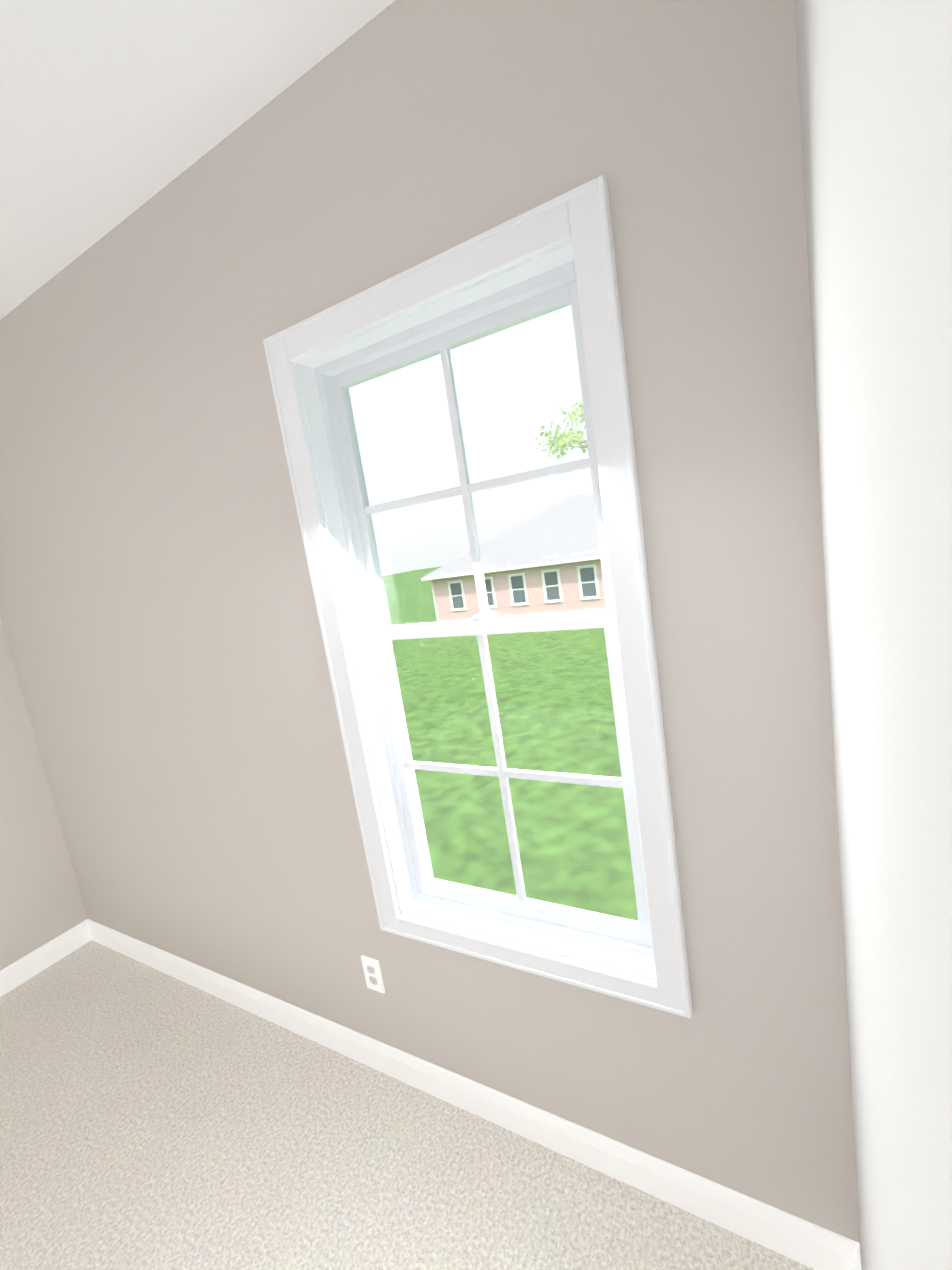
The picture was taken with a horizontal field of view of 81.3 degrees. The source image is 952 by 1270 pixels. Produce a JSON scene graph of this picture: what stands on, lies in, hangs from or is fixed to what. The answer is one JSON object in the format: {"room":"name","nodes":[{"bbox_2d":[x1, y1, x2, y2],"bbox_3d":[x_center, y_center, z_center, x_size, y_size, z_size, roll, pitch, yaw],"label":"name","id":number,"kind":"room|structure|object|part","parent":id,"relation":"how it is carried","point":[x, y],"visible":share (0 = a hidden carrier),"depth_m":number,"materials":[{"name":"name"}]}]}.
{"room":"empty bedroom","nodes":[
{"label":"empty bedroom","id":0,"kind":"room"},
{"bbox_2d":[0,620,87,970],"bbox_3d":[-3.025,0.560,1.298,0.140,2.740,3.516,-3,11,31],"label":"wall","id":1,"kind":"structure","parent":0,"point":[41,903],"depth_m":2.63,"materials":[{"name":"beige paint"}]},
{"bbox_2d":[0,920,90,996],"bbox_3d":[-2.759,1.842,1.466,0.015,0.105,3.236,-3,11,31],"label":"baseboard","id":2,"kind":"structure","parent":1,"relation":"attached to","point":[31,965],"depth_m":2.65,"materials":[{"name":"white paint"}]},
{"bbox_2d":[0,0,394,319],"bbox_3d":[-2.316,-0.691,-0.707,3.530,0.120,5.680,-3,11,31],"label":"ceiling","id":3,"kind":"structure","parent":0,"point":[114,113],"depth_m":1.22,"materials":[{"name":"white paint"}]},
{"bbox_2d":[0,940,814,1269],"bbox_3d":[-1.884,2.100,-0.257,3.530,0.120,5.680,-3,11,31],"label":"floor","id":4,"kind":"structure","parent":0,"point":[150,1118],"depth_m":1.61,"materials":[{"name":"carpet"}]},
{"bbox_2d":[0,0,858,1242],"bbox_3d":[-0.682,0.113,1.824,3.390,2.740,0.140,-3,11,31],"label":"wall","id":5,"kind":"structure","parent":0,"point":[162,627],"depth_m":1.28,"materials":[{"name":"beige paint"}]},
{"bbox_2d":[361,955,384,992],"bbox_3d":[-0.332,1.089,1.778,0.070,0.114,0.008,-3,11,31],"label":"electrical outlet","id":6,"kind":"object","parent":5,"relation":"attached to","point":[372,973],"visible":1,"depth_m":1.77,"materials":[{"name":"white plastic"}]},
{"bbox_2d":[87,919,858,1269],"bbox_3d":[-0.581,1.419,2.002,3.250,0.105,0.015,-3,11,31],"label":"baseboard","id":7,"kind":"structure","parent":5,"relation":"attached to","point":[807,1243],"depth_m":1.54,"materials":[{"name":"white paint"}]},
{"bbox_2d":[263,175,692,1018],"bbox_3d":[0.009,0.029,1.395,0.892,1.690,0.177,-3,11,31],"label":"window","id":8,"kind":"structure","parent":5,"relation":"in","point":[579,217],"depth_m":1.33,"materials":[{"name":"white paint"}]},
{"bbox_3d":[-0.025,-0.362,1.377,0.702,0.721,0.030,-3,11,31],"label":"window sash","id":9,"kind":"part","parent":8,"relation":"part of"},
{"bbox_2d":[294,240,655,980],"bbox_3d":[-0.006,0.044,1.369,0.778,1.591,0.062,-3,11,31],"label":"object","id":10,"kind":"object","parent":8,"relation":"attached to","point":[590,952],"visible":0.54,"depth_m":1.48,"materials":[{"name":"white paint"}]},
{"bbox_2d":[468,614,489,621],"bbox_3d":[0.006,-0.044,1.399,0.050,0.016,0.030,-3,11,31],"label":"sash lock","id":11,"kind":"object","parent":8,"relation":"attached to","point":[477,617],"visible":0.98,"depth_m":1.39,"materials":[{"name":"white plastic"}]},
{"bbox_3d":[0.071,0.369,1.467,0.702,0.826,0.030,-3,11,31],"label":"window sash","id":12,"kind":"part","parent":8,"relation":"part of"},
{"bbox_2d":[794,0,951,1269],"bbox_3d":[-0.679,0.634,-1.406,0.140,2.740,5.540,-3,11,31],"label":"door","id":13,"kind":"structure","parent":0,"point":[875,86],"depth_m":0.25,"materials":[{"name":"white paint"}]},
{"bbox_2d":[852,1242,861,1269],"bbox_3d":[-0.512,1.909,-1.100,0.015,0.105,5.400,-3,11,31],"label":"baseboard","id":14,"kind":"structure","parent":13,"relation":"attached to","point":[856,1261],"depth_m":1.15,"materials":[{"name":"white paint"}]},
{"label":"outside","id":15,"kind":"structure","parent":0,"visible":0},
{"bbox_2d":[382,566,637,920],"bbox_3d":[9.504,-3.503,42.240,180.000,0.200,200.000,-3,11,31],"label":"lawn","id":16,"kind":"structure","parent":15,"point":[427,753],"depth_m":12.08,"materials":[{"name":"green plant"}]},
{"bbox_2d":[421,492,605,621],"bbox_3d":[7.629,-4.793,30.785,17.400,6.490,12.800,-3,11,31],"label":"house","id":17,"kind":"structure","parent":16,"relation":"on","point":[534,531],"depth_m":27.83,"materials":[{"name":"beige"}]},
{"bbox_2d":[535,402,588,462],"bbox_3d":[9.473,-10.067,36.697,12.112,14.387,11.621,-3,11,31],"label":"tree","id":18,"kind":"object","parent":16,"relation":"on","point":[567,434],"depth_m":35.95,"materials":[{"name":"green plant"}]}
]}

